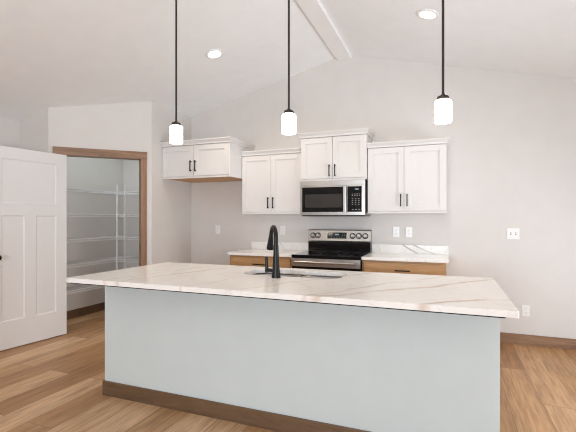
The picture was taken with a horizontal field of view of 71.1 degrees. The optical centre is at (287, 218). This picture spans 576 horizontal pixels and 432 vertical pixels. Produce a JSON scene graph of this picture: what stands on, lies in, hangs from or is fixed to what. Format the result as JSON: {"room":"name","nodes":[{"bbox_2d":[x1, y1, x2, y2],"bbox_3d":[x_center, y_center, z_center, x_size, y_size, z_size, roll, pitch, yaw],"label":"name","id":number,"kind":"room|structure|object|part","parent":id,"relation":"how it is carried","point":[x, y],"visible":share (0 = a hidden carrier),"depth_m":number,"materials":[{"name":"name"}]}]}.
{"room":"kitchen","nodes":[
{"label":"kitchen","id":0,"kind":"room"},
{"bbox_2d":[20,108,47,151],"bbox_3d":[-2.867,0.025,4.631,0.462,2.572,0.115,0,0,21],"label":"wall","id":1,"kind":"structure","parent":0,"point":[33,129],"depth_m":4.57,"materials":[{"name":"paint"}]},
{"bbox_2d":[0,117,122,310],"bbox_3d":[-4.126,0.083,2.270,0.150,2.456,8.400,0,0,21],"label":"wall","id":2,"kind":"structure","parent":0,"point":[102,174],"depth_m":5.59,"materials":[{"name":"paint"}]},
{"bbox_2d":[67,302,104,318],"bbox_3d":[-2.785,1.257,5.451,0.014,0.108,1.470,0,0,21],"label":"baseboard","id":3,"kind":"structure","parent":2,"relation":"attached to","point":[82,311],"depth_m":5.49,"materials":[{"name":"brown wood"}]},
{"bbox_2d":[67,284,104,294],"bbox_3d":[-2.641,0.902,5.402,0.312,0.038,1.444,0,0,21],"label":"wire shelf","id":4,"kind":"object","parent":2,"relation":"attached to","point":[76,287],"visible":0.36,"depth_m":5.19,"materials":[{"name":"white metal"}]},
{"bbox_2d":[67,235,131,242],"bbox_3d":[-2.641,0.272,5.402,0.312,0.038,1.444,0,0,21],"label":"wire shelf","id":5,"kind":"object","parent":2,"relation":"attached to","point":[111,237],"visible":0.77,"depth_m":5.35,"materials":[{"name":"white metal"}]},
{"bbox_2d":[67,213,134,216],"bbox_3d":[-2.641,-0.045,5.402,0.312,0.038,1.444,0,0,21],"label":"wire shelf","id":6,"kind":"object","parent":2,"relation":"attached to","point":[76,214],"visible":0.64,"depth_m":5.30,"materials":[{"name":"white metal"}]},
{"bbox_2d":[67,188,137,195],"bbox_3d":[-2.641,-0.356,5.402,0.312,0.038,1.444,0,0,21],"label":"wire shelf","id":7,"kind":"object","parent":2,"relation":"attached to","point":[68,189],"visible":0.74,"depth_m":5.40,"materials":[{"name":"white metal"}]},
{"bbox_2d":[67,256,138,267],"bbox_3d":[-2.641,0.582,5.402,0.312,0.038,1.444,0,0,21],"label":"wire shelf","id":8,"kind":"object","parent":2,"relation":"attached to","point":[120,257],"visible":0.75,"depth_m":5.45,"materials":[{"name":"white metal"}]},
{"bbox_2d":[48,101,151,264],"bbox_3d":[-2.194,-0.072,4.764,1.095,2.767,0.115,0,0,-24],"label":"wall","id":9,"kind":"structure","parent":0,"point":[117,126],"depth_m":4.74,"materials":[{"name":"paint"}]},
{"bbox_2d":[0,146,66,350],"bbox_3d":[-2.708,0.292,4.227,0.167,2.020,0.802,0,0,28],"label":"door","id":10,"kind":"structure","parent":9,"relation":"in","point":[33,184],"depth_m":4.23,"materials":[{"name":"white wood"}]},
{"bbox_2d":[52,146,146,265],"bbox_3d":[-2.195,0.252,4.751,1.000,2.118,0.140,0,0,-23],"label":"door frame","id":11,"kind":"structure","parent":9,"relation":"attached to","point":[142,162],"depth_m":4.87,"materials":[{"name":"brown wood"}]},
{"bbox_2d":[152,102,190,263],"bbox_3d":[-1.572,-0.063,5.335,0.115,2.747,0.825,0,0,21],"label":"wall","id":12,"kind":"structure","parent":0,"point":[171,200],"depth_m":5.23,"materials":[{"name":"paint"}]},
{"bbox_2d":[0,0,575,120],"bbox_3d":[-0.853,-1.609,0.981,7.186,1.044,8.700,0,0,21],"label":"ceiling","id":13,"kind":"structure","parent":0,"point":[54,53],"depth_m":3.79,"materials":[{"name":"white paint"}]},
{"bbox_2d":[170,0,182,143],"bbox_3d":[-0.863,-1.194,3.113,0.122,1.223,0.124,0,0,21],"label":"pendant light","id":14,"kind":"object","parent":13,"relation":"hanging from","point":[176,130],"visible":1,"depth_m":3.11,"materials":[{"name":"white glass"}]},
{"bbox_3d":[-0.864,-1.265,3.113,0.015,1.023,0.015,0,0,21],"label":"rod","id":15,"kind":"part","parent":14,"relation":"part of","materials":[{"name":"brown metal"}]},
{"bbox_3d":[-0.864,-0.651,3.113,0.099,0.136,0.099,0,0,21],"label":"lamp shade","id":16,"kind":"part","parent":14,"relation":"part of","materials":[{"name":"white glass"}]},
{"bbox_2d":[206,49,222,58],"bbox_3d":[-0.766,-1.712,4.187,0.178,0.051,0.184,0,0,26],"label":"recessed light","id":17,"kind":"object","parent":13,"relation":"in","point":[213,53],"visible":1,"depth_m":4.18,"materials":[{"name":"white plastic"}]},
{"bbox_2d":[282,0,295,134],"bbox_3d":[0.005,-1.277,2.771,0.122,1.384,0.124,0,0,21],"label":"pendant light","id":18,"kind":"object","parent":13,"relation":"hanging from","point":[288,118],"visible":1,"depth_m":2.75,"materials":[{"name":"white glass"}]},
{"bbox_3d":[0.006,-1.348,2.771,0.015,1.183,0.015,0,0,21],"label":"rod","id":19,"kind":"part","parent":18,"relation":"part of","materials":[{"name":"brown metal"}]},
{"bbox_3d":[0.006,-0.653,2.771,0.099,0.136,0.099,0,0,21],"label":"lamp shade","id":20,"kind":"part","parent":18,"relation":"part of","materials":[{"name":"white glass"}]},
{"bbox_2d":[296,0,351,60],"bbox_3d":[-0.854,-1.957,0.981,0.175,0.057,8.400,0,0,21],"label":"beam","id":21,"kind":"structure","parent":13,"relation":"attached to","point":[314,10],"depth_m":4.06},
{"bbox_2d":[417,9,438,19],"bbox_3d":[1.185,-1.734,3.418,0.178,0.051,0.184,0,0,17],"label":"recessed light","id":22,"kind":"object","parent":13,"relation":"in","point":[429,14],"visible":1,"depth_m":3.41,"materials":[{"name":"white plastic"}]},
{"bbox_2d":[434,0,451,123],"bbox_3d":[0.926,-1.147,2.408,0.122,1.146,0.124,0,0,21],"label":"pendant light","id":23,"kind":"object","parent":13,"relation":"hanging from","point":[442,105],"visible":1,"depth_m":2.38,"materials":[{"name":"white glass"}]},
{"bbox_3d":[0.927,-1.218,2.408,0.015,0.945,0.015,0,0,21],"label":"rod","id":24,"kind":"part","parent":23,"relation":"part of","materials":[{"name":"brown metal"}]},
{"bbox_3d":[0.927,-0.642,2.408,0.099,0.136,0.099,0,0,21],"label":"lamp shade","id":25,"kind":"part","parent":23,"relation":"part of","materials":[{"name":"white glass"}]},
{"bbox_2d":[0,310,575,431],"bbox_3d":[-0.853,1.371,0.981,7.186,0.120,8.700,0,0,21],"label":"floor","id":26,"kind":"structure","parent":0,"point":[54,384],"depth_m":3.00,"materials":[{"name":"brown wood"}]},
{"bbox_2d":[116,185,117,269],"bbox_3d":[-2.380,0.421,5.604,0.022,1.780,0.022,0,0,21],"label":"pole","id":27,"kind":"object","parent":26,"relation":"on","point":[116,185],"visible":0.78,"depth_m":5.60,"materials":[{"name":"white metal"}]},
{"bbox_2d":[230,255,292,267],"bbox_3d":[-0.216,0.870,4.886,0.794,0.883,0.664,0,0,21],"label":"base cabinet","id":28,"kind":"object","parent":26,"relation":"on","point":[238,260],"visible":0.17,"depth_m":4.62,"materials":[{"name":"brown wood"}]},
{"bbox_2d":[227,249,308,256],"bbox_3d":[-0.222,0.412,4.888,0.812,0.030,0.624,0,0,21],"label":"countertop","id":29,"kind":"structure","parent":28,"relation":"on","point":[248,252],"depth_m":4.72,"materials":[{"name":"stone"}]},
{"bbox_2d":[72,274,505,431],"bbox_3d":[-0.075,0.869,2.703,2.648,0.884,1.004,0,0,21],"label":"kitchen island","id":30,"kind":"object","parent":26,"relation":"on","point":[279,365],"visible":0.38,"depth_m":2.43,"materials":[{"name":"paint"}]},
{"bbox_3d":[-0.045,1.258,2.778,2.648,0.106,0.573,0,0,21],"label":"trim","id":31,"kind":"part","parent":30,"relation":"part of","materials":[{"name":"brown wood"}]},
{"bbox_3d":[-0.202,0.432,2.379,2.600,0.009,0.308,0,0,21],"label":"support plate","id":32,"kind":"part","parent":30,"relation":"part of","materials":[{"name":"white stone"}]},
{"bbox_2d":[66,262,518,317],"bbox_3d":[-0.058,0.412,2.698,2.664,0.030,1.045,0,0,21],"label":"island countertop","id":33,"kind":"structure","parent":30,"relation":"on","point":[483,296],"depth_m":2.40,"materials":[{"name":"stone"}]},
{"bbox_2d":[265,225,280,277],"bbox_3d":[-0.120,0.220,2.792,0.090,0.353,0.252,0,0,-16],"label":"kitchen faucet","id":34,"kind":"object","parent":33,"relation":"on","point":[275,269],"visible":1,"depth_m":2.70,"materials":[{"name":"black metal"}]},
{"bbox_3d":[-0.145,0.316,2.765,0.027,0.108,0.027,0,0,21],"label":"lever","id":35,"kind":"part","parent":34,"relation":"part of","materials":[{"name":"black metal"}]},
{"bbox_3d":[-0.100,0.113,2.780,0.029,0.139,0.184,0,0,-14],"label":"spout","id":36,"kind":"part","parent":34,"relation":"part of","materials":[{"name":"black metal"}]},
{"bbox_2d":[252,273,340,278],"bbox_3d":[0.050,0.523,2.917,0.748,0.191,0.358,0,0,21],"label":"sink","id":37,"kind":"object","parent":33,"relation":"in","point":[268,274],"visible":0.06,"depth_m":3.04,"materials":[{"name":"silver metal"}]},
{"bbox_3d":[-0.121,0.523,2.984,0.381,0.191,0.358,0,0,21],"label":"bowl","id":38,"kind":"part","parent":37,"relation":"part of","materials":[{"name":"silver metal"}]},
{"bbox_3d":[0.237,0.523,2.843,0.346,0.191,0.358,0,0,21],"label":"bowl","id":39,"kind":"part","parent":37,"relation":"part of","materials":[{"name":"silver metal"}]},
{"bbox_2d":[292,229,371,271],"bbox_3d":[0.502,0.722,4.568,0.768,1.178,0.708,0,0,21],"label":"range","id":40,"kind":"object","parent":26,"relation":"on","point":[353,245],"visible":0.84,"depth_m":4.70,"materials":[{"name":"silver metal"}]},
{"bbox_3d":[0.384,0.469,4.267,0.664,0.026,0.062,0,0,21],"label":"handle","id":41,"kind":"part","parent":40,"relation":"part of","materials":[{"name":"silver metal"}]},
{"bbox_3d":[0.396,0.476,4.297,0.756,0.089,0.004,0,0,21],"label":"door rail","id":42,"kind":"part","parent":40,"relation":"part of","materials":[{"name":"silver metal"}]},
{"bbox_3d":[0.405,0.758,4.319,0.756,0.655,0.044,0,0,21],"label":"oven door","id":43,"kind":"part","parent":40,"relation":"part of","materials":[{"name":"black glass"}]},
{"bbox_2d":[292,251,368,259],"bbox_3d":[0.497,0.410,4.553,0.764,0.032,0.563,0,0,21],"label":"cooktop","id":44,"kind":"object","parent":40,"relation":"in","point":[307,255],"depth_m":4.40,"materials":[{"name":"black glass"}]},
{"bbox_3d":[0.619,0.336,4.863,0.764,0.114,0.073,0,0,21],"label":"panel","id":45,"kind":"part","parent":40,"relation":"part of","materials":[{"name":"black glass"}]},
{"bbox_2d":[362,260,445,275],"bbox_3d":[1.254,0.870,4.307,0.814,0.883,0.664,0,0,21],"label":"base cabinet","id":46,"kind":"object","parent":26,"relation":"on","point":[424,268],"visible":0.24,"depth_m":4.02,"materials":[{"name":"brown wood"}]},
{"bbox_2d":[361,252,448,262],"bbox_3d":[1.264,0.412,4.303,0.840,0.030,0.624,0,0,21],"label":"countertop","id":47,"kind":"structure","parent":46,"relation":"on","point":[407,257],"depth_m":4.11,"materials":[{"name":"stone"}]},
{"bbox_2d":[123,55,575,338],"bbox_3d":[0.714,-0.350,4.958,7.186,3.322,0.150,0,0,21],"label":"wall","id":48,"kind":"structure","parent":0,"point":[511,151],"depth_m":4.42,"materials":[{"name":"paint"}]},
{"bbox_2d":[118,257,138,262],"bbox_3d":[-1.935,0.582,5.678,0.793,0.038,0.446,0,0,21],"label":"wire shelf","id":49,"kind":"object","parent":48,"relation":"attached to","point":[133,258],"visible":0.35,"depth_m":5.59,"materials":[{"name":"white metal"}]},
{"bbox_2d":[118,236,138,239],"bbox_3d":[-1.935,0.272,5.678,0.793,0.038,0.446,0,0,21],"label":"wire shelf","id":50,"kind":"object","parent":48,"relation":"attached to","point":[127,237],"visible":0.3,"depth_m":5.55,"materials":[{"name":"white metal"}]},
{"bbox_2d":[118,214,138,216],"bbox_3d":[-1.935,-0.045,5.678,0.793,0.038,0.446,0,0,21],"label":"wire shelf","id":51,"kind":"object","parent":48,"relation":"attached to","point":[118,214],"visible":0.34,"depth_m":5.54,"materials":[{"name":"white metal"}]},
{"bbox_2d":[122,191,138,193],"bbox_3d":[-1.935,-0.356,5.678,0.793,0.038,0.446,0,0,21],"label":"wire shelf","id":52,"kind":"object","parent":48,"relation":"attached to","point":[127,192],"visible":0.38,"depth_m":5.53,"materials":[{"name":"white metal"}]},
{"bbox_2d":[160,136,254,182],"bbox_3d":[-1.021,-0.730,5.201,1.004,0.465,0.669,0,0,21],"label":"upper cabinet","id":53,"kind":"object","parent":48,"relation":"attached to","point":[218,159],"visible":1,"depth_m":4.93,"materials":[{"name":"white wood"}]},
{"bbox_3d":[-1.372,-0.710,5.026,0.466,0.373,0.019,0,0,21],"label":"door","id":54,"kind":"part","parent":53,"relation":"part of","materials":[{"name":"white wood"}]},
{"bbox_3d":[-1.143,-0.507,4.938,0.970,0.020,0.014,0,0,21],"label":"rail","id":55,"kind":"part","parent":53,"relation":"part of","materials":[{"name":"white wood"}]},
{"bbox_3d":[-1.027,-0.511,5.233,0.937,0.012,0.613,0,0,21],"label":"panel","id":56,"kind":"part","parent":53,"relation":"part of","materials":[{"name":"brown wood"}]},
{"bbox_3d":[-1.021,-0.933,5.201,1.004,0.058,0.669,0,0,21],"label":"crown molding","id":57,"kind":"part","parent":53,"relation":"part of","materials":[{"name":"white wood"}]},
{"bbox_3d":[-0.925,-0.710,4.850,0.488,0.373,0.019,0,0,21],"label":"door","id":58,"kind":"part","parent":53,"relation":"part of","materials":[{"name":"white wood"}]},
{"bbox_2d":[215,225,219,233],"bbox_3d":[-0.967,0.151,5.535,0.070,0.115,0.007,0,0,21],"label":"wall outlet","id":59,"kind":"object","parent":48,"relation":"attached to","point":[217,227],"visible":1,"depth_m":5.53,"materials":[{"name":"white plastic"}]},
{"bbox_2d":[240,148,300,213],"bbox_3d":[-0.155,-0.445,5.027,0.794,0.776,0.358,0,0,21],"label":"upper cabinet","id":60,"kind":"object","parent":48,"relation":"attached to","point":[271,179],"visible":0.91,"depth_m":4.88,"materials":[{"name":"white wood"}]},
{"bbox_3d":[-0.388,-0.427,4.973,0.389,0.688,0.019,0,0,21],"label":"door","id":61,"kind":"part","parent":60,"relation":"part of","materials":[{"name":"white wood"}]},
{"bbox_3d":[-0.155,-0.806,5.027,0.794,0.054,0.358,0,0,21],"label":"crown molding","id":62,"kind":"part","parent":60,"relation":"part of","materials":[{"name":"white wood"}]},
{"bbox_3d":[-0.204,-0.067,4.902,0.794,0.020,0.014,0,0,21],"label":"rail","id":63,"kind":"part","parent":60,"relation":"part of","materials":[{"name":"white wood"}]},
{"bbox_3d":[-0.022,-0.427,4.829,0.389,0.688,0.019,0,0,21],"label":"door","id":64,"kind":"part","parent":60,"relation":"part of","materials":[{"name":"white wood"}]},
{"bbox_2d":[251,241,307,249],"bbox_3d":[-0.104,0.364,5.188,0.812,0.125,0.020,0,0,21],"label":"backsplash","id":65,"kind":"structure","parent":48,"relation":"attached to","point":[254,244],"depth_m":5.15,"materials":[{"name":"stone"}]},
{"bbox_2d":[280,226,284,234],"bbox_3d":[-0.068,0.151,5.181,0.070,0.115,0.007,0,0,21],"label":"wall outlet","id":66,"kind":"object","parent":48,"relation":"attached to","point":[282,228],"visible":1,"depth_m":5.18,"materials":[{"name":"white plastic"}]},
{"bbox_2d":[297,128,374,181],"bbox_3d":[0.565,-0.711,4.716,0.831,0.557,0.408,0,0,21],"label":"upper cabinet","id":67,"kind":"object","parent":48,"relation":"attached to","point":[335,154],"visible":0.98,"depth_m":4.54,"materials":[{"name":"white wood"}]},
{"bbox_3d":[0.330,-0.691,4.636,0.374,0.466,0.019,0,0,21],"label":"door","id":68,"kind":"part","parent":67,"relation":"part of","materials":[{"name":"white wood"}]},
{"bbox_3d":[0.506,-0.442,4.568,0.763,0.020,0.014,0,0,21],"label":"rail","id":69,"kind":"part","parent":67,"relation":"part of","materials":[{"name":"white wood"}]},
{"bbox_2d":[300,179,370,215],"bbox_3d":[0.553,-0.229,4.694,0.748,0.404,0.455,0,0,21],"label":"microwave","id":70,"kind":"object","parent":67,"relation":"attached to","point":[332,197],"visible":0.97,"depth_m":4.52,"materials":[{"name":"silver metal"}]},
{"bbox_3d":[0.405,-0.204,4.580,0.557,0.330,0.030,0,0,21],"label":"door","id":71,"kind":"part","parent":70,"relation":"part of","materials":[{"name":"black glass"}]},
{"bbox_3d":[0.411,-0.216,4.559,0.530,0.282,0.004,0,0,21],"label":"door glass","id":72,"kind":"part","parent":70,"relation":"part of","materials":[{"name":"black glass"}]},
{"bbox_3d":[0.495,-0.400,4.547,0.748,0.060,0.026,0,0,21],"label":"vent panel","id":73,"kind":"part","parent":70,"relation":"part of","materials":[{"name":"silver metal"}]},
{"bbox_3d":[0.567,-0.033,4.729,0.728,0.012,0.345,0,0,21],"label":"plate","id":74,"kind":"part","parent":70,"relation":"part of","materials":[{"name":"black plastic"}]},
{"bbox_3d":[0.631,-0.215,4.447,0.037,0.287,0.052,0,0,21],"label":"handle","id":75,"kind":"part","parent":70,"relation":"part of","materials":[{"name":"silver metal"}]},
{"bbox_3d":[0.733,-0.216,4.433,0.157,0.282,0.004,0,0,21],"label":"control panel","id":76,"kind":"part","parent":70,"relation":"part of","materials":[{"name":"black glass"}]},
{"bbox_3d":[0.754,-0.204,4.443,0.190,0.330,0.030,0,0,21],"label":"frame","id":77,"kind":"part","parent":70,"relation":"part of","materials":[{"name":"silver metal"}]},
{"bbox_3d":[0.565,-0.961,4.716,0.831,0.058,0.408,0,0,21],"label":"crown molding","id":78,"kind":"part","parent":67,"relation":"part of","materials":[{"name":"white wood"}]},
{"bbox_3d":[0.682,-0.691,4.498,0.374,0.466,0.019,0,0,21],"label":"door","id":79,"kind":"part","parent":67,"relation":"part of","materials":[{"name":"white wood"}]},
{"bbox_2d":[393,227,398,236],"bbox_3d":[1.251,0.154,4.662,0.070,0.115,0.007,0,0,21],"label":"wall outlet","id":80,"kind":"object","parent":48,"relation":"attached to","point":[395,229],"visible":1,"depth_m":4.66,"materials":[{"name":"white plastic"}]},
{"bbox_2d":[367,137,449,212],"bbox_3d":[1.329,-0.445,4.442,0.850,0.776,0.358,0,0,21],"label":"upper cabinet","id":81,"kind":"object","parent":48,"relation":"attached to","point":[405,176],"visible":1,"depth_m":4.30,"materials":[{"name":"white wood"}]},
{"bbox_3d":[1.068,-0.427,4.399,0.384,0.688,0.019,0,0,21],"label":"door","id":82,"kind":"part","parent":81,"relation":"part of","materials":[{"name":"white wood"}]},
{"bbox_3d":[1.264,-0.067,4.324,0.816,0.020,0.014,0,0,21],"label":"rail","id":83,"kind":"part","parent":81,"relation":"part of","materials":[{"name":"white wood"}]},
{"bbox_3d":[1.329,-0.806,4.442,0.850,0.054,0.358,0,0,21],"label":"crown molding","id":84,"kind":"part","parent":81,"relation":"part of","materials":[{"name":"white wood"}]},
{"bbox_3d":[1.444,-0.427,4.251,0.416,0.688,0.019,0,0,21],"label":"door","id":85,"kind":"part","parent":81,"relation":"part of","materials":[{"name":"white wood"}]},
{"bbox_2d":[406,227,411,236],"bbox_3d":[1.384,0.155,4.609,0.070,0.115,0.007,0,0,21],"label":"wall outlet","id":86,"kind":"object","parent":48,"relation":"attached to","point":[408,229],"visible":1,"depth_m":4.61,"materials":[{"name":"white plastic"}]},
{"bbox_2d":[372,244,448,254],"bbox_3d":[1.383,0.364,4.603,0.840,0.125,0.020,0,0,21],"label":"backsplash","id":87,"kind":"structure","parent":48,"relation":"attached to","point":[380,248],"depth_m":4.58,"materials":[{"name":"stone"}]},
{"bbox_2d":[507,228,519,238],"bbox_3d":[2.361,0.158,4.219,0.116,0.115,0.017,0,0,21],"label":"light switch","id":88,"kind":"object","parent":48,"relation":"attached to","point":[512,233],"visible":1,"depth_m":4.22,"materials":[{"name":"white plastic"}]},
{"bbox_2d":[522,305,529,316],"bbox_3d":[2.470,0.957,4.181,0.070,0.115,0.007,0,0,21],"label":"wall outlet","id":89,"kind":"object","parent":48,"relation":"attached to","point":[525,308],"visible":1,"depth_m":4.18,"materials":[{"name":"white plastic"}]},
{"bbox_2d":[500,332,575,349],"bbox_3d":[2.829,1.257,4.037,2.246,0.108,0.014,0,0,21],"label":"baseboard","id":90,"kind":"structure","parent":48,"relation":"attached to","point":[512,338],"depth_m":4.13,"materials":[{"name":"brown wood"}]}
]}

